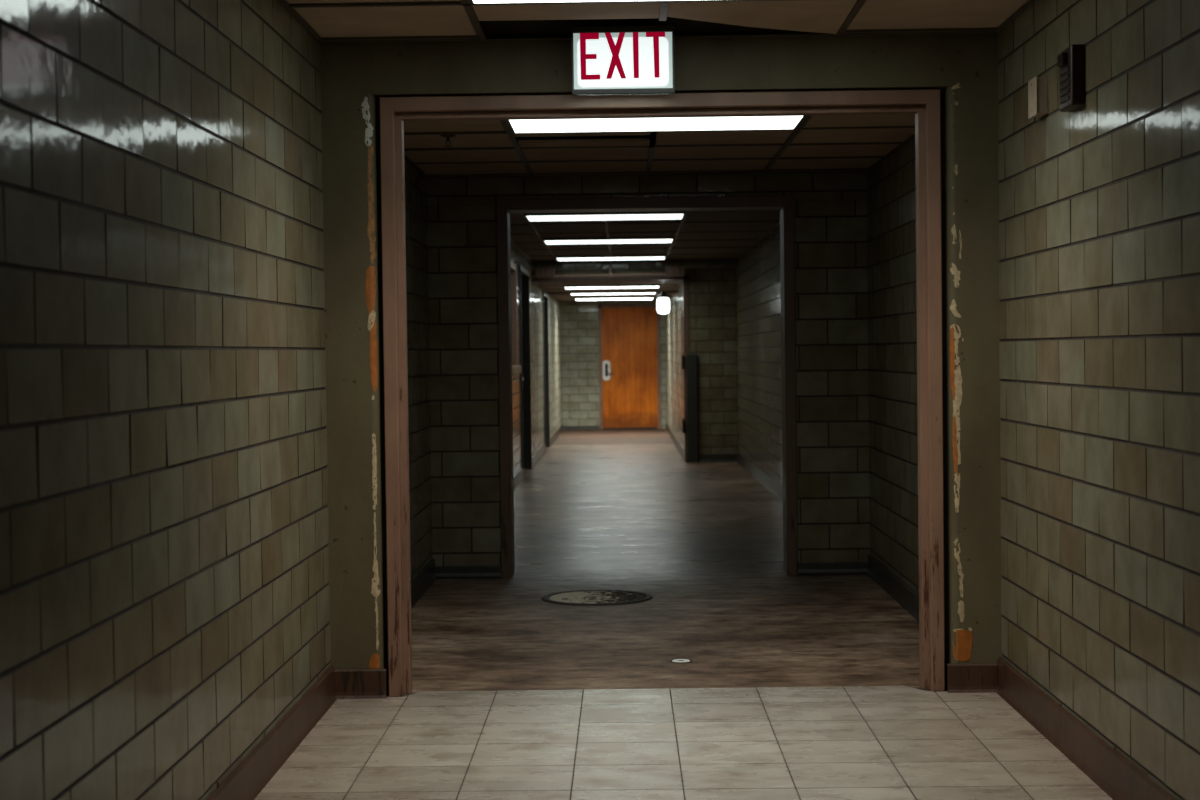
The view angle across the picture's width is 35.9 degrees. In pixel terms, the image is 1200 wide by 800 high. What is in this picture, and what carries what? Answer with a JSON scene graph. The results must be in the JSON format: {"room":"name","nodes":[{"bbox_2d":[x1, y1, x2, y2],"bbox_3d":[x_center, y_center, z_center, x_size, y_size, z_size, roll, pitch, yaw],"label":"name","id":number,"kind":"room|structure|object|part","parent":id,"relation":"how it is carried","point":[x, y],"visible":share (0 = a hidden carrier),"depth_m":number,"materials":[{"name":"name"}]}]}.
{"room":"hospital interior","nodes":[
{"label":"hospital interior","id":0,"kind":"room"},
{"bbox_2d":[0,0,562,799],"bbox_3d":[-0.913,-0.361,13.908,0.126,2.800,33.800,-1,1,1],"label":"wall","id":1,"kind":"structure","parent":0,"point":[165,604],"depth_m":4.18,"materials":[{"name":"tile"}]},
{"bbox_2d":[207,666,336,799],"bbox_3d":[-0.982,1.102,1.742,0.022,0.112,9.400,-1,1,1],"label":"baseboard","id":2,"kind":"structure","parent":1,"relation":"attached to","point":[258,768],"depth_m":5.40,"materials":[{"name":"brown wood"}]},
{"bbox_2d":[411,559,435,607],"bbox_3d":[-0.899,0.937,8.269,0.020,0.100,3.218,-1,1,1],"label":"baseboard","id":3,"kind":"structure","parent":1,"relation":"attached to","point":[426,577],"depth_m":9.26,"materials":[{"name":"paint"}]},
{"bbox_2d":[511,261,520,374],"bbox_3d":[-0.854,-0.749,16.873,0.165,1.030,1.710,-1,1,1],"label":"window","id":4,"kind":"structure","parent":1,"relation":"in","point":[516,368],"depth_m":17.64,"materials":[{"name":"paint"}]},
{"bbox_3d":[-0.861,-0.766,16.873,0.122,0.995,1.660,-1,1,1],"label":"frame","id":5,"kind":"part","parent":4,"relation":"part of","materials":[{"name":"paint"}]},
{"bbox_3d":[-0.841,-0.272,16.886,0.150,0.075,1.710,-1,1,1],"label":"sill","id":6,"kind":"part","parent":4,"relation":"part of","materials":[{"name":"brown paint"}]},
{"bbox_2d":[514,468,523,488],"bbox_3d":[-0.821,0.810,14.293,0.020,0.162,8.410,-1,1,1],"label":"baseboard","id":7,"kind":"structure","parent":1,"relation":"attached to","point":[518,477],"depth_m":17.67,"materials":[{"name":"paint"}]},
{"bbox_2d":[519,265,531,476],"bbox_3d":[-0.884,-0.267,19.343,0.238,2.291,1.840,-1,1,1],"label":"door","id":8,"kind":"structure","parent":1,"relation":"in","point":[524,276],"depth_m":20.16,"materials":[{"name":"paint"}]},
{"bbox_2d":[532,445,545,468],"bbox_3d":[-0.721,0.658,21.986,0.020,0.112,3.500,-1,1,1],"label":"baseboard","id":9,"kind":"structure","parent":1,"relation":"attached to","point":[541,452],"depth_m":21.80,"materials":[{"name":"paint"}]},
{"bbox_2d":[542,291,549,450],"bbox_3d":[-0.818,-0.345,24.412,0.238,2.221,1.500,-1,1,1],"label":"door","id":10,"kind":"structure","parent":1,"relation":"in","point":[544,295],"depth_m":25.06,"materials":[{"name":"paint"}]},
{"bbox_2d":[550,424,563,446],"bbox_3d":[-0.644,0.515,27.984,0.020,0.111,5.700,-1,1,1],"label":"baseboard","id":11,"kind":"structure","parent":1,"relation":"attached to","point":[560,430],"depth_m":27.61,"materials":[{"name":"paint"}]},
{"bbox_2d":[320,17,1002,694],"bbox_3d":[0.213,-0.281,6.492,2.371,2.600,0.202,-1,1,1],"label":"door frame","id":12,"kind":"structure","parent":1,"relation":"in","point":[964,67],"depth_m":6.39,"materials":[{"name":"green paint"}]},
{"bbox_2d":[334,669,385,698],"bbox_3d":[-0.839,0.984,6.428,0.198,0.100,0.022,-1,1,1],"label":"baseboard","id":13,"kind":"structure","parent":12,"relation":"attached to","point":[349,683],"depth_m":6.43,"materials":[{"name":"brown wood"}]},
{"bbox_2d":[571,25,674,94],"bbox_3d":[0.078,-1.144,6.293,0.344,0.225,0.155,-1,1,1],"label":"exit sign","id":14,"kind":"object","parent":12,"relation":"attached to","point":[638,59],"visible":1,"depth_m":6.22,"materials":[{"name":"white plastic"}]},
{"bbox_3d":[0.077,-1.134,6.226,0.305,0.165,0.004,-1,1,1],"label":"panel","id":15,"kind":"part","parent":14,"relation":"part of","materials":[{"name":"white plastic"}]},
{"bbox_2d":[947,663,997,692],"bbox_3d":[1.296,0.960,6.400,0.193,0.098,0.022,-1,1,1],"label":"baseboard","id":16,"kind":"structure","parent":12,"relation":"attached to","point":[961,677],"depth_m":6.40,"materials":[{"name":"brown wood"}]},
{"bbox_2d":[379,89,944,696],"bbox_3d":[0.219,-0.021,6.520,1.932,2.078,0.218,-1,1,1],"label":"door frame","id":17,"kind":"structure","parent":1,"relation":"attached to","point":[927,117],"depth_m":6.42,"materials":[{"name":"brown paint"}]},
{"bbox_2d":[535,280,681,302],"bbox_3d":[0.155,-1.805,26.062,1.835,0.614,9.400,-1,1,1],"label":"ceiling","id":18,"kind":"structure","parent":0,"point":[671,285],"depth_m":24.66,"materials":[{"name":"tile"}]},
{"bbox_2d":[570,294,601,294],"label":"ceiling light","id":19,"kind":"object","parent":18,"relation":"attached to","point":[570,294],"depth_m":25.91,"materials":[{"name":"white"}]},
{"bbox_2d":[547,289,675,293],"bbox_3d":[0.149,-1.429,24.371,1.690,0.058,0.025,-1,1,1],"label":"pipe","id":20,"kind":"object","parent":18,"relation":"hanging from","point":[585,292],"visible":0.94,"depth_m":24.36,"materials":[{"name":"grey metal"}]},
{"bbox_2d":[564,285,659,288],"bbox_3d":[0.151,-1.415,23.256,1.198,0.014,0.586,-1,1,1],"label":"recessed light","id":21,"kind":"object","parent":18,"relation":"in","point":[633,286],"visible":1,"depth_m":23.05,"materials":[{"name":"white plastic"}]},
{"bbox_2d":[575,297,653,299],"bbox_3d":[0.217,-1.550,28.394,1.198,0.014,0.586,-1,1,1],"label":"recessed light","id":22,"kind":"object","parent":18,"relation":"in","point":[634,297],"visible":1,"depth_m":28.17,"materials":[{"name":"white plastic"}]},
{"bbox_2d":[612,293,655,293],"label":"ceiling light","id":23,"kind":"object","parent":18,"relation":"attached to","point":[613,293],"depth_m":25.73,"materials":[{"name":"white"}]},
{"bbox_2d":[561,301,666,429],"bbox_3d":[0.231,-0.718,30.869,1.935,2.600,0.165,-1,1,1],"label":"wall","id":24,"kind":"structure","parent":0,"point":[579,321],"depth_m":30.80,"materials":[{"name":"brick"}]},
{"bbox_2d":[563,426,598,429],"bbox_3d":[-0.317,0.462,30.813,0.612,0.060,0.020,-1,1,1],"label":"baseboard","id":25,"kind":"structure","parent":24,"relation":"attached to","point":[564,427],"depth_m":30.81,"materials":[{"name":"paint"}]},
{"bbox_2d":[598,304,660,429],"bbox_3d":[0.494,-0.550,30.801,1.030,2.077,0.142,-1,1,1],"label":"door","id":26,"kind":"structure","parent":24,"relation":"in","point":[629,345],"depth_m":30.81,"materials":[{"name":"orange wood"}]},
{"bbox_3d":[0.109,-0.492,30.809,0.125,0.330,0.020,-1,1,1],"label":"lock plate","id":27,"kind":"part","parent":26,"relation":"part of","materials":[{"name":"silver metal"}]},
{"bbox_2d":[532,259,737,453],"bbox_3d":[0.405,-0.520,21.287,2.331,2.700,0.206,-1,1,1],"label":"wall","id":28,"kind":"structure","parent":0,"point":[712,283],"depth_m":21.17,"materials":[{"name":"brick"}]},
{"bbox_2d":[532,275,689,462],"bbox_3d":[0.134,-0.346,21.274,1.785,2.139,0.268,-1,1,1],"label":"trim","id":29,"kind":"structure","parent":28,"relation":"attached to","point":[686,345],"depth_m":21.16,"materials":[{"name":"brown paint"}]},
{"bbox_2d":[686,353,698,462],"bbox_3d":[1.056,0.092,21.166,0.124,1.246,0.044,-1,1,1],"label":"guard","id":30,"kind":"object","parent":28,"relation":"attached to","point":[691,358],"visible":1,"depth_m":21.15,"materials":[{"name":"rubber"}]},
{"bbox_2d":[698,454,736,461],"bbox_3d":[1.311,0.660,21.194,0.546,0.090,0.020,-1,1,1],"label":"baseboard","id":31,"kind":"structure","parent":28,"relation":"attached to","point":[702,457],"depth_m":21.19,"materials":[{"name":"paint"}]},
{"bbox_2d":[510,210,779,261],"bbox_3d":[0.316,-1.641,15.585,2.431,0.399,11.150,-1,1,1],"label":"ceiling","id":32,"kind":"structure","parent":0,"point":[702,235],"depth_m":16.51,"materials":[{"name":"tile"}]},
{"bbox_2d":[524,212,685,220],"bbox_3d":[0.040,-1.389,14.054,1.198,0.014,0.586,-1,1,1],"label":"recessed light","id":33,"kind":"object","parent":32,"relation":"in","point":[642,215],"visible":1,"depth_m":13.96,"materials":[{"name":"white plastic"}]},
{"bbox_2d":[542,238,673,244],"bbox_3d":[0.080,-1.470,17.153,1.198,0.014,0.586,-1,1,1],"label":"recessed light","id":34,"kind":"object","parent":32,"relation":"in","point":[601,240],"visible":1,"depth_m":17.04,"materials":[{"name":"white plastic"}]},
{"bbox_2d":[533,260,684,277],"bbox_3d":[0.098,-1.486,20.919,1.720,0.190,0.100,-1,1,1],"label":"pipe","id":35,"kind":"object","parent":32,"relation":"hanging from","point":[549,272],"visible":0.97,"depth_m":20.88,"materials":[{"name":"metal"}]},
{"bbox_2d":[555,256,665,260],"bbox_3d":[0.120,-1.553,20.321,1.198,0.014,0.586,-1,1,1],"label":"recessed light","id":36,"kind":"object","parent":32,"relation":"in","point":[592,257],"visible":1,"depth_m":20.20,"materials":[{"name":"white plastic"}]},
{"bbox_2d":[427,135,869,577],"bbox_3d":[0.258,-0.296,9.935,2.331,2.550,0.217,-1,1,1],"label":"wall","id":37,"kind":"structure","parent":0,"point":[831,277],"depth_m":9.83,"materials":[{"name":"brick"}]},
{"bbox_2d":[435,566,500,577],"bbox_3d":[-0.710,0.913,9.860,0.369,0.060,0.018,-1,1,1],"label":"baseboard","id":38,"kind":"structure","parent":37,"relation":"attached to","point":[440,571],"depth_m":9.86,"materials":[{"name":"paint"}]},
{"bbox_2d":[496,195,797,577],"bbox_3d":[0.252,-0.070,9.942,1.576,2.009,0.239,-1,1,1],"label":"trim","id":39,"kind":"structure","parent":37,"relation":"attached to","point":[785,204],"depth_m":9.82,"materials":[{"name":"brown paint"}]},
{"bbox_2d":[798,562,867,573],"bbox_3d":[1.244,0.889,9.835,0.386,0.060,0.018,-1,1,1],"label":"baseboard","id":40,"kind":"structure","parent":37,"relation":"attached to","point":[803,567],"depth_m":9.83,"materials":[{"name":"paint"}]},
{"bbox_2d":[279,0,1034,42],"bbox_3d":[0.137,-1.296,1.665,2.431,0.356,9.400,-1,1,1],"label":"ceiling","id":41,"kind":"structure","parent":0,"point":[328,21],"depth_m":5.98,"materials":[{"name":"tile"}]},
{"bbox_2d":[468,0,745,4],"bbox_3d":[0.195,-1.268,5.396,1.198,0.106,0.586,-1,1,1],"label":"ceiling light","id":42,"kind":"object","parent":41,"relation":"attached to","point":[472,2],"visible":1,"depth_m":5.68,"materials":[{"name":"white plastic"}]},
{"bbox_2d":[404,114,914,177],"bbox_3d":[0.222,-1.395,8.193,2.431,0.502,3.218,-1,1,1],"label":"ceiling","id":43,"kind":"structure","parent":0,"point":[823,143],"depth_m":8.63,"materials":[{"name":"tile"}]},
{"bbox_2d":[440,135,455,146],"bbox_3d":[-0.652,-1.114,7.963,0.072,0.054,0.072,-1,1,1],"label":"sprinkler","id":44,"kind":"object","parent":43,"relation":"attached to","point":[447,137],"visible":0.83,"depth_m":7.96,"materials":[{"name":"black metal"}]},
{"bbox_2d":[506,116,806,133],"bbox_3d":[0.224,-1.178,7.529,1.198,0.106,0.586,-1,1,1],"label":"ceiling light","id":45,"kind":"object","parent":43,"relation":"attached to","point":[752,122],"visible":0.4,"depth_m":7.59,"materials":[{"name":"white plastic"}]},
{"bbox_2d":[665,281,683,449],"bbox_3d":[1.084,-0.653,26.080,0.106,2.700,9.400,-1,1,1],"label":"wall","id":46,"kind":"structure","parent":0,"point":[674,372],"depth_m":25.17,"materials":[{"name":"brick"}]},
{"bbox_2d":[657,289,679,313],"bbox_3d":[0.843,-1.211,22.867,0.288,0.300,0.160,-1,1,1],"label":"lamp","id":47,"kind":"object","parent":46,"relation":"attached to","point":[663,304],"visible":0.98,"depth_m":22.81,"materials":[{"name":"white glass"}]},
{"bbox_2d":[665,423,684,460],"bbox_3d":[1.035,0.539,26.112,0.020,0.118,9.400,-1,1,1],"label":"baseboard","id":48,"kind":"structure","parent":46,"relation":"attached to","point":[678,446],"depth_m":25.05,"materials":[{"name":"paint"}]},
{"bbox_2d":[254,429,1112,799],"bbox_3d":[0.324,0.879,13.866,2.931,0.107,34.117,-1,1,1],"label":"floor","id":49,"kind":"structure","parent":0,"point":[605,509],"depth_m":6.66,"materials":[{"name":"tile"}]},
{"bbox_2d":[541,590,652,605],"bbox_3d":[-0.015,0.963,9.014,0.544,0.019,0.544,-1,1,1],"label":"manhole cover","id":50,"kind":"object","parent":49,"relation":"on","point":[578,597],"visible":1,"depth_m":8.97,"materials":[{"name":"metal"}]},
{"bbox_3d":[-0.014,0.963,9.014,0.464,0.018,0.464,-1,1,1],"label":"plate","id":51,"kind":"part","parent":50,"relation":"part of","materials":[{"name":"paint"}]},
{"bbox_2d":[669,659,692,662],"bbox_3d":[0.312,1.008,7.151,0.092,0.007,0.092,-1,1,1],"label":"plug","id":52,"kind":"object","parent":49,"relation":"on","point":[673,660],"visible":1,"depth_m":7.15,"materials":[{"name":"silver metal"}]},
{"bbox_2d":[736,0,1199,799],"bbox_3d":[1.471,-0.267,9.178,0.126,2.800,24.400,-1,1,1],"label":"wall","id":53,"kind":"structure","parent":0,"point":[1099,200],"depth_m":5.19,"materials":[{"name":"tile"}]},
{"bbox_2d":[736,453,782,500],"bbox_3d":[1.496,0.757,15.632,0.020,0.183,11.150,-1,1,1],"label":"baseboard","id":54,"kind":"structure","parent":53,"relation":"attached to","point":[773,486],"depth_m":17.40,"materials":[{"name":"paint"}]},
{"bbox_2d":[867,554,918,620],"bbox_3d":[1.400,0.909,8.238,0.020,0.100,3.218,-1,1,1],"label":"baseboard","id":55,"kind":"structure","parent":53,"relation":"attached to","point":[902,593],"depth_m":8.86,"materials":[{"name":"paint"}]},
{"bbox_2d":[1028,76,1047,118],"bbox_3d":[1.338,-0.924,5.666,0.040,0.116,0.112,-1,1,1],"label":"outlet box","id":56,"kind":"object","parent":53,"relation":"attached to","point":[1037,87],"visible":1,"depth_m":5.62,"materials":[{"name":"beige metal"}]},
{"bbox_3d":[1.322,-0.923,5.666,0.004,0.116,0.112,-1,1,1],"label":"plate","id":57,"kind":"part","parent":56,"relation":"part of","materials":[{"name":"beige plastic"}]},
{"bbox_2d":[1057,44,1085,111],"bbox_3d":[1.324,-0.907,5.231,0.056,0.170,0.150,-1,1,1],"label":"fire alarm","id":58,"kind":"object","parent":53,"relation":"attached to","point":[1071,61],"visible":1,"depth_m":5.16,"materials":[{"name":"black metal"}]},
{"bbox_2d":[1060,67,1069,103],"bbox_3d":[1.312,-0.887,5.232,0.004,0.090,0.100,-1,1,1],"label":"grille","id":59,"kind":"object","parent":58,"relation":"attached to","point":[1064,71],"depth_m":5.23,"materials":[{"name":"black metal"}]},
{"bbox_2d":[996,657,1175,799],"bbox_3d":[1.315,1.072,1.712,0.022,0.118,9.400,-1,1,1],"label":"baseboard","id":60,"kind":"structure","parent":53,"relation":"attached to","point":[1108,769],"depth_m":5.29,"materials":[{"name":"brown wood"}]}
]}

